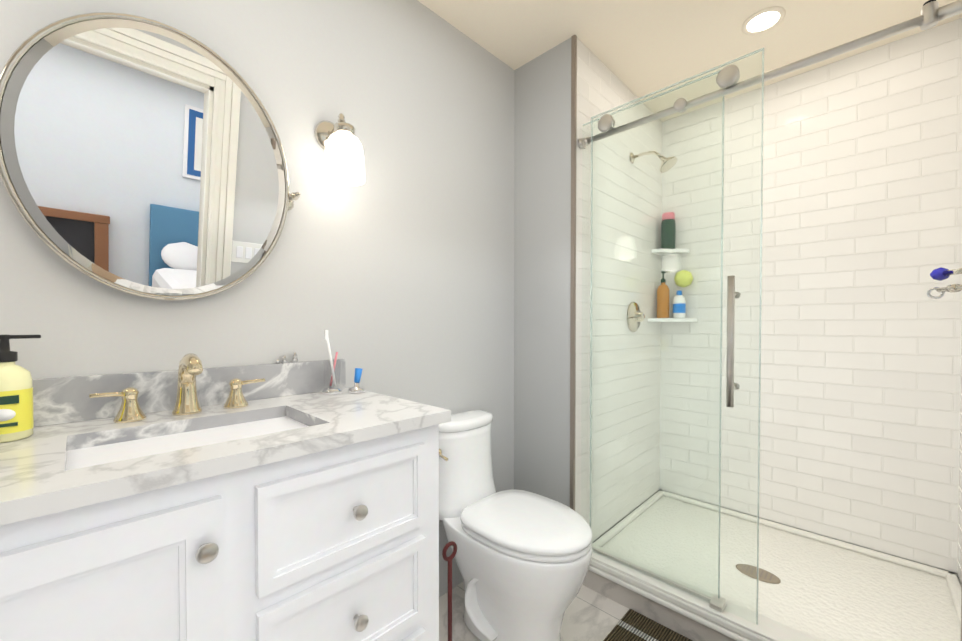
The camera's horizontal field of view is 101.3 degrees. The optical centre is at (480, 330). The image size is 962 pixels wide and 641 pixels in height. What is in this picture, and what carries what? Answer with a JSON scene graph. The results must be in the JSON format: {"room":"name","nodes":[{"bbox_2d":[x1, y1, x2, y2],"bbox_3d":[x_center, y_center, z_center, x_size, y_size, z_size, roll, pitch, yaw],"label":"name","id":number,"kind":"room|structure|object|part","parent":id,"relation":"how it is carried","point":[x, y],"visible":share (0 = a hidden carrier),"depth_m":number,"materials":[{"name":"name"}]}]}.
{"room":"bathroom","nodes":[
{"label":"bathroom","id":0,"kind":"room"},
{"bbox_2d":[0,0,513,596],"bbox_3d":[-0.935,-0.078,0.954,0.120,2.420,3.030,1,1,44],"label":"wall","id":1,"kind":"structure","parent":0,"point":[394,274],"depth_m":1.37,"materials":[{"name":"paint"}]},
{"bbox_2d":[0,12,300,299],"bbox_3d":[-0.756,-0.389,0.956,0.126,0.628,0.626,1,1,44],"label":"mirror","id":2,"kind":"object","parent":1,"relation":"attached to","point":[140,156],"visible":1,"depth_m":0.90,"materials":[{"name":"silver metal"}]},
{"bbox_3d":[-0.595,-0.392,1.200,0.014,0.052,0.052,1,1,44],"label":"bracket plate","id":3,"kind":"part","parent":2,"relation":"part of","materials":[{"name":"silver metal"}]},
{"bbox_3d":[-0.535,-0.391,1.142,0.044,0.022,0.022,1,1,44],"label":"bracket knob","id":4,"kind":"part","parent":2,"relation":"part of","materials":[{"name":"silver metal"}]},
{"bbox_2d":[32,359,345,426],"bbox_3d":[-0.889,0.152,0.902,0.020,0.100,1.216,1,1,44],"label":"backsplash","id":5,"kind":"structure","parent":1,"relation":"attached to","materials":[{"name":"stone"}]},
{"bbox_2d":[314,113,364,185],"bbox_3d":[-0.441,-0.580,1.246,0.166,0.216,0.122,1,1,44],"label":"sconce","id":6,"kind":"object","parent":1,"relation":"attached to","point":[339,143],"visible":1,"depth_m":1.20,"materials":[{"name":"white glass"}]},
{"bbox_2d":[334,122,354,135],"bbox_3d":[-0.425,-0.623,1.230,0.064,0.026,0.064,1,1,44],"label":"socket","id":7,"kind":"object","parent":6,"relation":"attached to","point":[339,127],"depth_m":1.20,"materials":[{"name":"silver metal"}]},
{"bbox_3d":[-0.425,-0.540,1.231,0.122,0.136,0.122,1,1,44],"label":"lamp shade","id":8,"kind":"part","parent":6,"relation":"part of","materials":[{"name":"white glass"}]},
{"bbox_2d":[439,582,628,640],"bbox_3d":[0.078,1.164,0.800,1.810,0.060,4.200,1,1,44],"label":"floor","id":9,"kind":"structure","parent":0,"point":[591,615],"depth_m":1.54,"materials":[{"name":"tile"}]},
{"bbox_2d":[0,352,450,640],"bbox_3d":[-0.691,0.596,0.737,0.543,1.079,1.246,1,1,44],"label":"bathroom vanity","id":10,"kind":"object","parent":9,"relation":"on","point":[191,498],"visible":1,"depth_m":0.75,"materials":[{"name":"white wood"}]},
{"bbox_3d":[-0.579,0.644,0.530,0.008,0.612,0.281,1,1,44],"label":"door panel","id":11,"kind":"part","parent":10,"relation":"part of","materials":[{"name":"white wood"}]},
{"bbox_3d":[-0.575,0.305,0.521,0.018,0.050,0.297,1,1,44],"label":"door rail","id":12,"kind":"part","parent":10,"relation":"part of","materials":[{"name":"white wood"}]},
{"bbox_3d":[-0.811,0.141,0.865,0.028,0.016,0.068,1,1,44],"label":"handle lever","id":13,"kind":"part","parent":10,"relation":"part of","materials":[{"name":"gold metal"}]},
{"bbox_3d":[-0.795,0.165,0.894,0.056,0.074,0.056,1,1,44],"label":"handle","id":14,"kind":"part","parent":10,"relation":"part of","materials":[{"name":"gold metal"}]},
{"bbox_2d":[0,387,450,525],"bbox_3d":[-0.699,0.219,0.738,0.523,0.028,1.246,1,1,44],"label":"countertop","id":15,"kind":"structure","parent":10,"relation":"on","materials":[{"name":"stone"}]},
{"bbox_2d":[0,335,40,442],"bbox_3d":[-0.890,0.105,0.745,0.070,0.197,0.080,1,1,44],"label":"soap bottle","id":16,"kind":"object","parent":15,"relation":"on","point":[16,405],"visible":1,"depth_m":0.73,"materials":[{"name":"yellow plastic"}]},
{"bbox_3d":[-0.872,0.127,0.720,0.007,0.015,0.038,1,1,44],"label":"label plate","id":17,"kind":"part","parent":16,"relation":"part of","materials":[{"name":"green paper"}]},
{"bbox_2d":[66,416,307,462],"bbox_3d":[-0.570,0.311,0.822,0.282,0.159,0.422,1,1,44],"label":"basin","id":18,"kind":"object","parent":15,"relation":"in","point":[141,444],"depth_m":0.84,"materials":[{"name":"white ceramic"}]},
{"bbox_2d":[172,353,202,414],"bbox_3d":[-0.692,0.127,0.939,0.143,0.148,0.060,1,1,44],"label":"faucet","id":19,"kind":"object","parent":15,"relation":"on","point":[187,403],"depth_m":0.95,"materials":[{"name":"gold metal"}]},
{"bbox_2d":[322,330,341,394],"bbox_3d":[-0.468,0.097,1.241,0.060,0.199,0.060,1,1,44],"label":"toothbrush cup","id":20,"kind":"object","parent":15,"relation":"on","point":[330,390],"visible":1,"depth_m":1.24,"materials":[{"name":"clear glass"}]},
{"bbox_3d":[-0.468,0.136,1.241,0.060,0.088,0.060,1,1,44],"label":"glass","id":21,"kind":"part","parent":20,"relation":"part of","materials":[{"name":"clear glass"}]},
{"bbox_2d":[348,368,365,392],"bbox_3d":[-0.398,0.158,1.264,0.054,0.077,0.054,1,1,44],"label":"stand","id":22,"kind":"object","parent":15,"relation":"on","point":[357,388],"visible":1,"depth_m":1.26,"materials":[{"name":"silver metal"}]},
{"bbox_3d":[-0.648,0.163,1.044,0.056,0.074,0.056,1,1,44],"label":"handle","id":23,"kind":"part","parent":10,"relation":"part of","materials":[{"name":"gold metal"}]},
{"bbox_3d":[-0.620,0.138,1.060,0.028,0.016,0.068,1,1,44],"label":"handle lever","id":24,"kind":"part","parent":10,"relation":"part of","materials":[{"name":"gold metal"}]},
{"bbox_3d":[-0.270,0.518,0.836,0.018,0.024,0.322,1,1,44],"label":"drawer rail","id":25,"kind":"part","parent":10,"relation":"part of","materials":[{"name":"white wood"}]},
{"bbox_3d":[-0.270,0.288,0.833,0.018,0.024,0.322,1,1,44],"label":"drawer rail","id":26,"kind":"part","parent":10,"relation":"part of","materials":[{"name":"white wood"}]},
{"bbox_3d":[-0.273,0.374,0.837,0.008,0.132,0.306,1,1,44],"label":"drawer panel","id":27,"kind":"part","parent":10,"relation":"part of","materials":[{"name":"white wood"}]},
{"bbox_3d":[-0.273,0.604,0.841,0.008,0.132,0.306,1,1,44],"label":"drawer panel","id":28,"kind":"part","parent":10,"relation":"part of","materials":[{"name":"white wood"}]},
{"bbox_3d":[-0.270,0.460,0.835,0.018,0.024,0.322,1,1,44],"label":"drawer rail","id":29,"kind":"part","parent":10,"relation":"part of","materials":[{"name":"white wood"}]},
{"bbox_3d":[-0.252,0.374,0.817,0.032,0.031,0.031,1,1,44],"label":"drawer knob","id":30,"kind":"part","parent":10,"relation":"part of","materials":[{"name":"silver metal"}]},
{"bbox_3d":[-0.252,0.604,0.820,0.032,0.031,0.031,1,1,44],"label":"drawer knob","id":31,"kind":"part","parent":10,"relation":"part of","materials":[{"name":"silver metal"}]},
{"bbox_3d":[-0.270,0.690,0.839,0.018,0.024,0.322,1,1,44],"label":"drawer rail","id":32,"kind":"part","parent":10,"relation":"part of","materials":[{"name":"white wood"}]},
{"bbox_3d":[-0.270,0.748,0.840,0.018,0.024,0.322,1,1,44],"label":"drawer rail","id":33,"kind":"part","parent":10,"relation":"part of","materials":[{"name":"white wood"}]},
{"bbox_2d":[442,541,456,640],"bbox_3d":[-0.092,0.876,1.172,0.116,0.503,0.114,1,1,44],"label":"plunger","id":34,"kind":"object","parent":9,"relation":"on","point":[453,554],"visible":1,"depth_m":1.17,"materials":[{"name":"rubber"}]},
{"bbox_3d":[-0.092,0.856,1.171,0.014,0.365,0.013,1,1,44],"label":"handle","id":35,"kind":"part","parent":34,"relation":"part of","materials":[{"name":"red wood"}]},
{"bbox_2d":[439,410,591,640],"bbox_3d":[0.110,0.739,1.468,0.630,0.769,0.372,1,1,44],"label":"toilet","id":36,"kind":"object","parent":9,"relation":"on","point":[522,558],"visible":0.94,"depth_m":1.35,"materials":[{"name":"ceramic"}]},
{"bbox_3d":[-0.147,0.475,1.495,0.062,0.024,0.014,1,1,44],"label":"lever","id":37,"kind":"part","parent":36,"relation":"part of","materials":[{"name":"gold metal"}]},
{"bbox_3d":[-0.063,0.372,1.632,0.139,0.040,0.314,1,1,44],"label":"tank lid","id":38,"kind":"part","parent":36,"relation":"part of","materials":[{"name":"ceramic"}]},
{"bbox_3d":[-0.052,0.555,1.625,0.174,0.323,0.356,1,1,44],"label":"tank","id":39,"kind":"part","parent":36,"relation":"part of","materials":[{"name":"ceramic"}]},
{"bbox_3d":[0.122,0.918,1.460,0.594,0.413,0.372,1,1,44],"label":"bowl","id":40,"kind":"part","parent":36,"relation":"part of","materials":[{"name":"ceramic"}]},
{"bbox_3d":[0.171,0.698,1.408,0.455,0.025,0.366,1,1,44],"label":"seat","id":41,"kind":"part","parent":36,"relation":"part of","materials":[{"name":"plastic"}]},
{"bbox_3d":[0.171,0.672,1.408,0.461,0.031,0.372,1,1,44],"label":"lid","id":42,"kind":"part","parent":36,"relation":"part of","materials":[{"name":"plastic"}]},
{"bbox_2d":[603,609,691,640],"bbox_3d":[0.695,1.120,1.179,0.700,0.016,0.428,1,1,44],"label":"bath mat","id":43,"kind":"object","parent":9,"relation":"on","point":[632,625],"visible":0.96,"depth_m":1.45,"materials":[{"name":"brown fabric"}]},
{"bbox_2d":[594,490,961,640],"bbox_3d":[1.252,1.069,1.762,1.240,0.100,0.940,1,1,44],"label":"pan","id":44,"kind":"object","parent":9,"relation":"on","point":[822,591],"depth_m":1.69,"materials":[{"name":"white"}]},
{"bbox_3d":[0.830,1.026,2.174,0.035,0.025,0.918,1,1,44],"label":"shower floor pan lip","id":45,"kind":"part","parent":44,"relation":"part of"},
{"bbox_2d":[736,564,780,583],"bbox_3d":[1.189,1.042,1.697,0.160,0.007,0.099,1,1,44],"label":"shower drain","id":46,"kind":"object","parent":44,"relation":"on","point":[764,575],"visible":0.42,"depth_m":1.69,"materials":[{"name":"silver metal"}]},
{"bbox_3d":[1.560,1.027,2.076,1.216,0.025,0.035,1,1,44],"label":"shower floor pan lip","id":47,"kind":"part","parent":44,"relation":"part of","materials":[{"name":"white plastic"}]},
{"bbox_3d":[1.673,1.038,1.347,0.035,0.025,0.918,1,1,44],"label":"shower floor pan lip","id":48,"kind":"part","parent":44,"relation":"part of","materials":[{"name":"white plastic"}]},
{"bbox_2d":[514,38,657,542],"bbox_3d":[0.652,-0.100,2.339,0.450,2.420,1.170,1,1,44],"label":"wall","id":49,"kind":"structure","parent":0,"point":[542,182],"depth_m":1.87,"materials":[{"name":"paint"}]},
{"bbox_2d":[570,35,576,510],"bbox_3d":[0.411,-0.156,1.760,0.018,2.290,0.016,1,1,44],"label":"trim","id":50,"kind":"structure","parent":49,"relation":"attached to","point":[573,258],"depth_m":1.75,"materials":[{"name":"brown metal"}]},
{"bbox_2d":[575,38,661,541],"bbox_3d":[0.776,-0.146,2.135,0.012,2.320,1.046,1,1,44],"label":"shower wall tile","id":51,"kind":"structure","parent":49,"relation":"attached to","point":[601,87],"depth_m":2.04,"materials":[{"name":"white tile"}]},
{"bbox_2d":[627,302,644,331],"bbox_3d":[0.871,-0.077,2.176,0.066,0.170,0.176,1,1,44],"label":"shower valve","id":52,"kind":"object","parent":51,"relation":"attached to","point":[631,325],"depth_m":2.16,"materials":[{"name":"silver metal"}]},
{"bbox_2d":[629,151,676,172],"bbox_3d":[0.909,-0.899,2.082,0.234,0.149,0.094,1,1,44],"label":"shower head","id":53,"kind":"object","parent":51,"relation":"attached to","point":[664,164],"depth_m":2.04},
{"bbox_3d":[0.885,-0.929,2.105,0.153,0.057,0.015,1,1,44],"label":"arm","id":54,"kind":"part","parent":53,"relation":"part of"},
{"bbox_2d":[582,570,735,640],"bbox_3d":[0.885,1.073,1.387,1.240,0.105,0.109,1,1,44],"label":"sill","id":55,"kind":"structure","parent":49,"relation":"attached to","point":[687,627],"depth_m":1.53,"materials":[{"name":"stone"}]},
{"bbox_2d":[588,565,750,640],"bbox_3d":[0.807,1.030,1.391,1.119,0.020,0.032,1,1,44],"label":"step","id":56,"kind":"structure","parent":55,"relation":"attached to","point":[695,617],"depth_m":1.47,"materials":[{"name":"white plastic"}]},
{"bbox_2d":[590,543,821,640],"bbox_3d":[0.886,1.005,1.387,1.238,0.030,0.126,1,1,44],"label":"threshold","id":57,"kind":"object","parent":55,"relation":"on","point":[777,629],"visible":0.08,"depth_m":1.42,"materials":[{"name":"white plastic"}]},
{"bbox_2d":[591,554,784,640],"bbox_3d":[0.853,0.986,1.352,1.238,0.009,0.022,1,1,44],"label":"ridge","id":58,"kind":"object","parent":57,"relation":"on","point":[703,606],"visible":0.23,"depth_m":1.43,"materials":[{"name":"white plastic"}]},
{"bbox_2d":[578,0,961,624],"bbox_3d":[0.867,0.033,1.353,1.216,1.915,0.100,1,1,44],"label":"glass shower door","id":59,"kind":"structure","parent":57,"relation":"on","point":[932,13],"depth_m":1.44,"materials":[{"name":"clear glass"}]},
{"bbox_3d":[0.661,0.981,1.620,0.559,0.011,0.014,1,1,44],"label":"sill","id":60,"kind":"part","parent":59,"relation":"part of","materials":[{"name":"silver metal"}]},
{"bbox_3d":[0.704,0.026,1.521,0.618,1.905,0.008,1,1,44],"label":"glass door","id":61,"kind":"part","parent":59,"relation":"part of","materials":[{"name":"clear glass"}]},
{"bbox_3d":[0.882,-0.838,1.355,1.215,0.025,0.025,1,1,44],"label":"rail","id":62,"kind":"part","parent":59,"relation":"part of","materials":[{"name":"silver metal"}]},
{"bbox_2d":[651,249,688,255],"bbox_3d":[1.139,-0.479,2.373,0.165,0.022,0.165,1,1,44],"label":"corner shelf","id":63,"kind":"object","parent":49,"relation":"attached to","point":[660,252],"depth_m":2.36,"materials":[{"name":"ceramic"}]},
{"bbox_2d":[661,212,675,248],"bbox_3d":[1.139,-0.603,2.401,0.080,0.222,0.080,1,1,44],"label":"bottle","id":64,"kind":"object","parent":63,"relation":"on","point":[671,229],"depth_m":2.37,"materials":[{"name":"green plastic"}]},
{"bbox_2d":[674,253,692,286],"bbox_3d":[1.204,-0.363,2.345,0.104,0.208,0.101,1,1,44],"label":"loofah","id":65,"kind":"object","parent":63,"relation":"hanging from","point":[684,277],"depth_m":2.31,"materials":[{"name":"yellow plastic"}]},
{"bbox_2d":[648,318,697,321],"bbox_3d":[1.140,-0.064,2.345,0.215,0.022,0.215,1,1,44],"label":"corner shelf","id":66,"kind":"object","parent":49,"relation":"attached to","point":[671,320],"depth_m":2.31,"materials":[{"name":"ceramic"}]},
{"bbox_2d":[657,271,670,317],"bbox_3d":[1.102,-0.218,2.383,0.075,0.283,0.070,1,1,44],"label":"bottle","id":67,"kind":"object","parent":66,"relation":"on","point":[663,289],"depth_m":2.36,"materials":[{"name":"orange plastic"}]},
{"bbox_2d":[673,290,685,317],"bbox_3d":[1.175,-0.157,2.340,0.069,0.163,0.069,1,1,44],"label":"lotion bottle","id":68,"kind":"object","parent":66,"relation":"on","point":[679,299],"depth_m":2.31,"materials":[{"name":"white plastic"}]},
{"bbox_2d":[418,0,961,120],"bbox_3d":[0.078,-1.325,0.761,1.810,0.080,4.200,1,1,44],"label":"ceiling","id":69,"kind":"structure","parent":0,"point":[639,48],"depth_m":1.72,"materials":[{"name":"paint"}]},
{"bbox_2d":[742,7,785,34],"bbox_3d":[1.182,-1.296,1.654,0.150,0.006,0.150,1,1,44],"label":"recessed light","id":70,"kind":"object","parent":69,"relation":"in","point":[763,20],"visible":1,"depth_m":1.65,"materials":[{"name":"paint"}]},
{"bbox_2d":[658,489,958,577],"bbox_3d":[1.666,-0.096,2.080,1.360,2.420,0.120,1,1,44],"label":"wall","id":71,"kind":"structure","parent":0,"point":[822,535],"depth_m":1.96,"materials":[{"name":"tile"}]},
{"bbox_2d":[660,18,961,572],"bbox_3d":[1.577,-0.145,2.075,1.216,2.320,0.012,1,1,44],"label":"shower wall tile","id":72,"kind":"structure","parent":71,"relation":"attached to","point":[860,355],"depth_m":1.93,"materials":[{"name":"white tile"}]},
{"bbox_3d":[0.895,-0.072,0.550,0.120,2.420,1.045,1,1,44],"label":"wall","id":73,"kind":"structure","parent":0,"visible":0},
{"bbox_2d":[926,267,961,298],"bbox_3d":[1.026,-0.107,0.839,0.096,0.072,0.126,1,1,44],"label":"robe hook","id":74,"kind":"object","parent":73,"relation":"attached to","point":[940,273],"visible":1,"depth_m":0.88,"materials":[{"name":"silver metal"}]},
{"bbox_3d":[1.028,-0.093,0.852,0.052,0.013,0.083,1,1,44],"label":"arm","id":75,"kind":"part","parent":74,"relation":"part of"},
{"bbox_3d":[1.025,-0.128,0.843,0.046,0.013,0.069,1,1,44],"label":"arm","id":76,"kind":"part","parent":74,"relation":"part of"},
{"bbox_2d":[960,587,961,640],"bbox_3d":[1.213,-0.079,0.973,0.017,2.420,0.016,1,1,44],"label":"trim","id":77,"kind":"structure","parent":73,"relation":"attached to","point":[961,614],"depth_m":0.99,"materials":[{"name":"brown metal"}]},
{"bbox_3d":[1.700,-0.082,1.229,0.120,2.420,1.050,1,1,44],"label":"wall","id":78,"kind":"structure","parent":0,"visible":0},
{"bbox_2d":[957,349,961,584],"bbox_3d":[1.652,-0.133,1.274,0.012,2.320,1.026,1,1,44],"label":"shower wall tile","id":79,"kind":"structure","parent":78,"relation":"attached to","point":[959,567],"depth_m":1.63,"materials":[{"name":"white tile"}]}
]}

